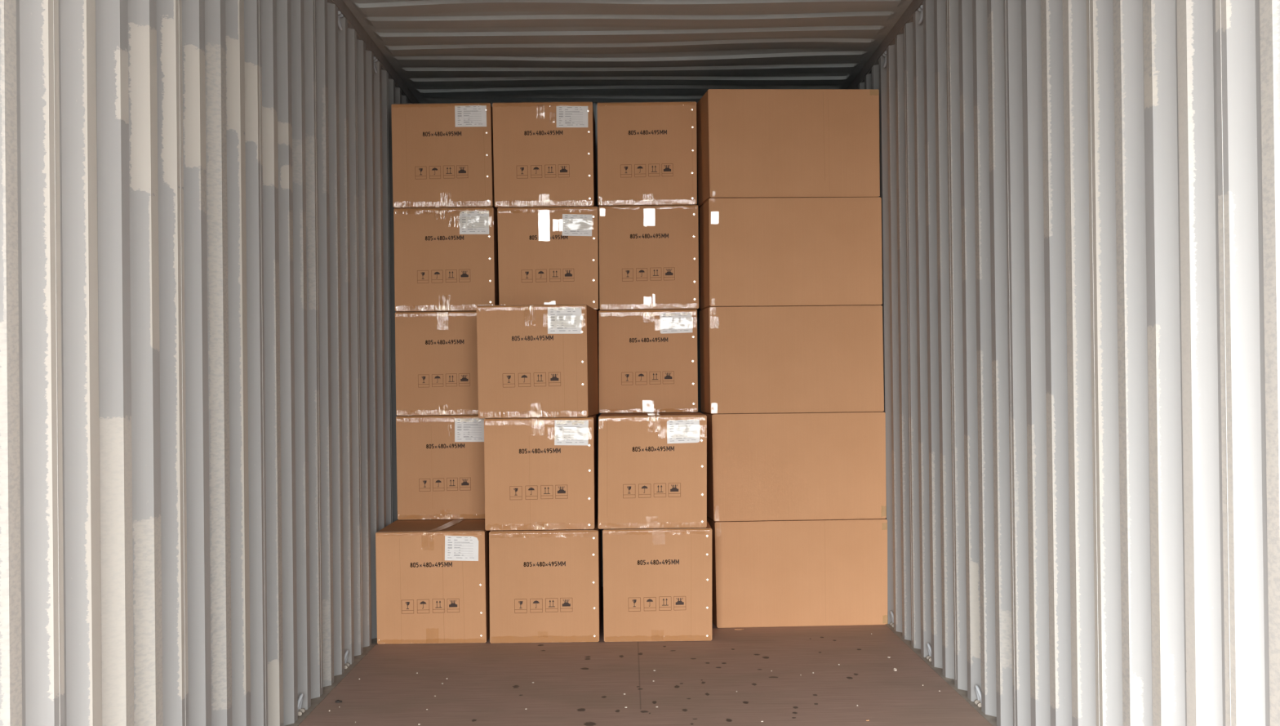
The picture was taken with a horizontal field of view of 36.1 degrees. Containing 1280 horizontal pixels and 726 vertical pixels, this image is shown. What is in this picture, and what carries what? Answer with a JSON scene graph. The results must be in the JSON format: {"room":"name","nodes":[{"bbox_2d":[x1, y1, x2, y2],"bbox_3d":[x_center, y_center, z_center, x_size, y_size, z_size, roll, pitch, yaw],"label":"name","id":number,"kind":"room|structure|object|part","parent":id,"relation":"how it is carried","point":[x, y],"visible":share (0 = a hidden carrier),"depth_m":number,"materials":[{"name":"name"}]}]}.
{"room":"shipping container interior","nodes":[
{"label":"shipping container interior","id":0,"kind":"room"},
{"bbox_2d":[0,0,412,725],"bbox_3d":[-1.196,-0.122,4.877,0.037,2.664,11.947,-1,-1,0],"label":"wall","id":1,"kind":"structure","parent":0,"point":[198,444],"depth_m":5.24,"materials":[{"name":"white metal"}]},
{"bbox_2d":[297,693,305,715],"bbox_3d":[-1.186,1.188,6.852,0.028,0.072,0.080,-1,-1,0],"label":"ring","id":2,"kind":"object","parent":1,"relation":"attached to","point":[300,710],"visible":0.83,"depth_m":6.84,"materials":[{"name":"grey paint"}]},
{"bbox_3d":[-1.186,1.186,6.852,0.028,0.069,0.072,-1,-1,0],"label":"ring rod","id":3,"kind":"part","parent":2,"relation":"part of","materials":[{"name":"grey paint"}]},
{"bbox_2d":[284,637,377,725],"bbox_3d":[-1.183,1.219,4.981,0.080,0.023,12.000,-1,-1,0],"label":"trim","id":4,"kind":"structure","parent":1,"relation":"attached to","point":[316,701],"depth_m":7.50,"materials":[{"name":"metal"}]},
{"bbox_2d":[337,10,343,30],"bbox_3d":[-1.223,-1.387,7.986,0.028,0.072,0.080,-1,-1,0],"label":"ring","id":5,"kind":"object","parent":1,"relation":"attached to","point":[340,15],"visible":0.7,"depth_m":7.97,"materials":[{"name":"grey paint"}]},
{"bbox_3d":[-1.223,-1.386,7.986,0.028,0.069,0.072,-1,-1,0],"label":"ring rod","id":6,"kind":"part","parent":5,"relation":"part of","materials":[{"name":"grey paint"}]},
{"bbox_2d":[344,649,350,668],"bbox_3d":[-1.193,1.198,7.962,0.028,0.072,0.080,-1,-1,0],"label":"ring","id":7,"kind":"object","parent":1,"relation":"attached to","point":[346,654],"visible":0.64,"depth_m":7.95,"materials":[{"name":"grey paint"}]},
{"bbox_3d":[-1.193,1.197,7.962,0.028,0.069,0.072,-1,-1,0],"label":"ring rod","id":8,"kind":"part","parent":7,"relation":"part of","materials":[{"name":"grey paint"}]},
{"bbox_2d":[327,0,419,103],"bbox_3d":[-1.225,-1.485,5.006,0.060,0.068,12.000,-1,-1,0],"label":"trim","id":9,"kind":"structure","parent":1,"relation":"attached to","point":[353,23],"depth_m":8.97,"materials":[{"name":"grey paint"}]},
{"bbox_2d":[373,56,377,73],"bbox_3d":[-1.230,-1.377,9.096,0.028,0.072,0.080,-1,-1,0],"label":"ring","id":10,"kind":"object","parent":1,"relation":"attached to","point":[375,60],"visible":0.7,"depth_m":9.09,"materials":[{"name":"grey paint"}]},
{"bbox_3d":[-1.230,-1.375,9.096,0.028,0.069,0.072,-1,-1,0],"label":"ring rod","id":11,"kind":"part","parent":10,"relation":"part of","materials":[{"name":"grey paint"}]},
{"bbox_2d":[480,101,702,586],"bbox_3d":[-0.025,-0.117,11.022,2.485,2.740,0.040,-1,-1,0],"label":"wall","id":12,"kind":"structure","parent":0,"point":[594,104],"depth_m":11.02,"materials":[{"name":"brown cardboard"}]},
{"bbox_2d":[342,0,912,103],"bbox_3d":[-0.020,-1.512,5.028,2.350,0.043,12.013,-1,-1,0],"label":"ceiling","id":13,"kind":"structure","parent":0,"point":[442,51],"depth_m":9.09,"materials":[{"name":"grey paint"}]},
{"bbox_2d":[298,586,991,725],"bbox_3d":[0.014,1.197,5.039,2.316,0.001,12.100,-1,-1,0],"label":"floor","id":14,"kind":"structure","parent":0,"point":[695,682],"depth_m":7.48,"materials":[{"name":"brown wood"}]},
{"bbox_2d":[375,518,490,644],"bbox_3d":[-0.928,0.997,9.098,0.486,0.497,0.807,-1,-1,0],"label":"cardboard box","id":15,"kind":"object","parent":14,"relation":"on","point":[433,580],"visible":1,"depth_m":8.70,"materials":[{"name":"brown cardboard"}]},
{"bbox_2d":[395,414,484,519],"bbox_3d":[-0.940,0.506,9.851,0.468,0.501,0.807,-1,-1,0],"label":"cardboard box","id":16,"kind":"object","parent":15,"relation":"on","point":[441,468],"visible":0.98,"depth_m":9.45,"materials":[{"name":"brown cardboard"}]},
{"bbox_2d":[395,311,478,415],"bbox_3d":[-0.942,0.005,9.836,0.469,0.499,0.807,-1,-1,0],"label":"cardboard box","id":17,"kind":"object","parent":16,"relation":"on","point":[436,352],"visible":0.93,"depth_m":9.43,"materials":[{"name":"brown cardboard"}]},
{"bbox_2d":[393,206,499,311],"bbox_3d":[-0.941,-0.494,9.820,0.480,0.497,0.809,-1,-1,0],"label":"cardboard box","id":18,"kind":"object","parent":17,"relation":"on","point":[446,259],"visible":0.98,"depth_m":9.42,"materials":[{"name":"brown cardboard"}]},
{"bbox_2d":[391,102,497,212],"bbox_3d":[-0.953,-0.993,9.824,0.480,0.500,0.809,-1,-1,0],"label":"cardboard box","id":19,"kind":"object","parent":18,"relation":"on","point":[442,156],"visible":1,"depth_m":9.43,"materials":[{"name":"brown cardboard"}]},
{"bbox_2d":[457,106,479,124],"bbox_3d":[-0.815,-1.186,9.425,0.119,0.087,0.001,-1,-1,0],"label":"print","id":20,"kind":"object","parent":19,"relation":"attached to","point":[465,106],"depth_m":9.43},
{"bbox_2d":[462,212,484,231],"bbox_3d":[-0.797,-0.676,9.420,0.112,0.095,0.001,-1,-1,0],"label":"print","id":21,"kind":"object","parent":18,"relation":"attached to","point":[462,212],"depth_m":9.42},
{"bbox_2d":[457,419,482,439],"bbox_3d":[-0.818,0.320,9.451,0.120,0.095,0.001,-1,-1,0],"label":"print","id":22,"kind":"object","parent":16,"relation":"attached to","point":[457,420],"depth_m":9.45},
{"bbox_2d":[448,537,472,558],"bbox_3d":[-0.793,0.817,8.697,0.117,0.094,0.001,-1,-1,0],"label":"print","id":23,"kind":"object","parent":15,"relation":"attached to","point":[448,537],"depth_m":8.70},
{"bbox_2d":[488,517,601,643],"bbox_3d":[-0.426,0.993,9.082,0.485,0.494,0.807,-1,-1,0],"label":"cardboard box","id":24,"kind":"object","parent":14,"relation":"on","point":[545,585],"visible":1,"depth_m":8.68,"materials":[{"name":"brown cardboard"}]},
{"bbox_2d":[484,414,597,530],"bbox_3d":[-0.450,0.496,9.118,0.487,0.499,0.784,-1,-1,0],"label":"cardboard box","id":25,"kind":"object","parent":24,"relation":"on","point":[540,473],"visible":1,"depth_m":8.73,"materials":[{"name":"brown cardboard"}]},
{"bbox_2d":[476,303,599,417],"bbox_3d":[-0.462,-0.004,9.103,0.491,0.501,0.799,-1,-1,2],"label":"cardboard box","id":26,"kind":"object","parent":25,"relation":"on","point":[534,360],"visible":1,"depth_m":8.71,"materials":[{"name":"brown cardboard"}]},
{"bbox_2d":[497,206,599,315],"bbox_3d":[-0.443,-0.498,9.833,0.483,0.498,0.810,-1,-1,0],"label":"cardboard box","id":27,"kind":"object","parent":26,"relation":"on","point":[547,255],"visible":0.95,"depth_m":9.43,"materials":[{"name":"brown cardboard"}]},
{"bbox_2d":[492,101,595,208],"bbox_3d":[-0.468,-0.999,9.837,0.482,0.504,0.810,-1,-1,0],"label":"cardboard box","id":28,"kind":"object","parent":27,"relation":"on","point":[544,153],"visible":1,"depth_m":9.44,"materials":[{"name":"brown cardboard"}]},
{"bbox_2d":[559,106,582,123],"bbox_3d":[-0.329,-1.185,9.438,0.120,0.087,0.001,-1,-1,0],"label":"print","id":29,"kind":"object","parent":28,"relation":"attached to","point":[559,107],"depth_m":9.44},
{"bbox_2d":[564,217,587,233],"bbox_3d":[-0.306,-0.665,9.433,0.113,0.089,0.001,-1,-1,0],"label":"print","id":30,"kind":"object","parent":27,"relation":"attached to","point":[565,217],"depth_m":9.43},
{"bbox_2d":[550,308,576,331],"bbox_3d":[-0.337,-0.191,8.702,0.118,0.099,0.001,-1,-1,2],"label":"print","id":31,"kind":"object","parent":26,"relation":"attached to","point":[561,319],"depth_m":8.70,"materials":[{"name":"white paper"}]},
{"bbox_2d":[557,421,583,442],"bbox_3d":[-0.309,0.307,8.731,0.118,0.095,0.001,-1,-1,0],"label":"print","id":32,"kind":"object","parent":25,"relation":"attached to","point":[557,421],"depth_m":8.73},
{"bbox_2d":[602,520,711,641],"bbox_3d":[0.077,0.986,9.082,0.485,0.498,0.807,-1,-1,0],"label":"cardboard box","id":33,"kind":"object","parent":14,"relation":"on","point":[657,582],"visible":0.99,"depth_m":8.68,"materials":[{"name":"brown cardboard"}]},
{"bbox_2d":[598,412,706,528],"bbox_3d":[0.052,0.486,9.103,0.488,0.501,0.809,-1,-1,0],"label":"cardboard box","id":34,"kind":"object","parent":33,"relation":"on","point":[652,467],"visible":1,"depth_m":8.70,"materials":[{"name":"brown cardboard"}]},
{"bbox_2d":[598,308,697,413],"bbox_3d":[0.036,-0.005,9.832,0.476,0.496,0.809,-1,-1,0],"label":"cardboard box","id":35,"kind":"object","parent":34,"relation":"on","point":[648,357],"visible":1,"depth_m":9.43,"materials":[{"name":"brown cardboard"}]},
{"bbox_2d":[598,204,698,310],"bbox_3d":[0.040,-0.504,9.836,0.480,0.500,0.808,-1,-1,0],"label":"cardboard box","id":36,"kind":"object","parent":35,"relation":"on","point":[649,254],"visible":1,"depth_m":9.44,"materials":[{"name":"brown cardboard"}]},
{"bbox_2d":[597,101,697,206],"bbox_3d":[0.032,-1.003,9.841,0.479,0.497,0.809,-1,-1,0],"label":"cardboard box","id":37,"kind":"object","parent":36,"relation":"on","point":[646,151],"visible":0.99,"depth_m":9.44,"materials":[{"name":"brown cardboard"}]},
{"bbox_2d":[662,313,687,331],"bbox_3d":[0.170,-0.195,9.432,0.124,0.087,0.001,-1,-1,0],"label":"label","id":38,"kind":"object","parent":35,"relation":"attached to","point":[673,313],"depth_m":9.43,"materials":[{"name":"white paper"}]},
{"bbox_2d":[669,420,695,440],"bbox_3d":[0.189,0.301,8.703,0.115,0.090,0.001,-1,-1,0],"label":"label","id":39,"kind":"object","parent":34,"relation":"attached to","point":[686,420],"depth_m":8.70,"materials":[{"name":"white paper"}]},
{"bbox_2d":[706,515,887,627],"bbox_3d":[0.740,0.983,9.389,0.810,0.491,0.484,-1,-1,-4],"label":"cardboard box","id":40,"kind":"object","parent":14,"relation":"on","point":[818,572],"visible":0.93,"depth_m":9.15,"materials":[{"name":"brown cardboard"}]},
{"bbox_2d":[702,411,886,521],"bbox_3d":[0.729,0.486,9.404,0.815,0.498,0.484,-1,-1,-4],"label":"cardboard box","id":41,"kind":"object","parent":40,"relation":"on","point":[788,465],"visible":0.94,"depth_m":9.17,"materials":[{"name":"brown cardboard"}]},
{"bbox_2d":[699,305,884,413],"bbox_3d":[0.717,-0.015,9.412,0.818,0.498,0.486,-1,-1,-4],"label":"cardboard box","id":42,"kind":"object","parent":41,"relation":"on","point":[754,359],"visible":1,"depth_m":9.18,"materials":[{"name":"brown cardboard"}]},
{"bbox_2d":[699,196,882,310],"bbox_3d":[0.713,-0.518,9.412,0.814,0.504,0.486,-1,-1,-4],"label":"cardboard box","id":43,"kind":"object","parent":42,"relation":"on","point":[754,251],"visible":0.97,"depth_m":9.18,"materials":[{"name":"brown cardboard"}]},
{"bbox_2d":[696,88,879,206],"bbox_3d":[0.702,-1.025,9.418,0.808,0.505,0.484,-1,-1,-5],"label":"cardboard box","id":44,"kind":"object","parent":43,"relation":"on","point":[752,143],"visible":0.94,"depth_m":9.18,"materials":[{"name":"brown cardboard"}]},
{"bbox_2d":[857,0,1279,725],"bbox_3d":[1.189,-0.150,4.892,0.037,2.664,11.947,-1,-1,0],"label":"wall","id":45,"kind":"structure","parent":0,"point":[1081,198],"depth_m":5.27,"materials":[{"name":"white metal"}]},
{"bbox_2d":[882,50,886,67],"bbox_3d":[1.141,-1.404,9.111,0.030,0.072,0.080,-1,-1,0],"label":"ring","id":46,"kind":"object","parent":45,"relation":"attached to","point":[884,54],"visible":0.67,"depth_m":9.10,"materials":[{"name":"grey paint"}]},
{"bbox_3d":[1.140,-1.403,9.111,0.028,0.069,0.072,-1,-1,0],"label":"ring rod","id":47,"kind":"part","parent":46,"relation":"part of","materials":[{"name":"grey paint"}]},
{"bbox_2d":[846,0,924,88],"bbox_3d":[1.185,-1.513,5.022,0.060,0.068,12.000,-1,-1,0],"label":"trim","id":48,"kind":"structure","parent":45,"relation":"attached to","point":[907,16],"depth_m":8.96,"materials":[{"name":"grey paint"}]},
{"bbox_2d":[889,610,893,626],"bbox_3d":[1.171,1.181,9.087,0.030,0.072,0.080,-1,-1,0],"label":"ring","id":49,"kind":"object","parent":45,"relation":"attached to","point":[891,624],"visible":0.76,"depth_m":9.07,"materials":[{"name":"grey paint"}]},
{"bbox_2d":[917,4,923,24],"bbox_3d":[1.148,-1.415,8.001,0.030,0.072,0.080,-1,-1,0],"label":"ring","id":50,"kind":"object","parent":45,"relation":"attached to","point":[921,8],"visible":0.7,"depth_m":7.98,"materials":[{"name":"grey paint"}]},
{"bbox_3d":[1.147,-1.413,8.001,0.028,0.069,0.072,-1,-1,0],"label":"ring rod","id":51,"kind":"part","parent":50,"relation":"part of","materials":[{"name":"grey paint"}]},
{"bbox_2d":[926,642,931,661],"bbox_3d":[1.178,1.171,7.977,0.030,0.072,0.080,-1,-1,0],"label":"ring","id":52,"kind":"object","parent":45,"relation":"attached to","point":[928,646],"visible":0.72,"depth_m":7.96,"materials":[{"name":"grey paint"}]},
{"bbox_2d":[885,623,997,725],"bbox_3d":[1.210,1.191,4.997,0.074,0.023,12.000,-1,-1,0],"label":"trim","id":53,"kind":"structure","parent":45,"relation":"attached to","point":[992,720],"depth_m":7.46,"materials":[{"name":"metal"}]},
{"bbox_2d":[973,684,981,706],"bbox_3d":[1.185,1.161,6.867,0.030,0.072,0.080,-1,-1,0],"label":"ring","id":54,"kind":"object","parent":45,"relation":"attached to","point":[978,701],"visible":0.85,"depth_m":6.85,"materials":[{"name":"grey paint"}]}
]}

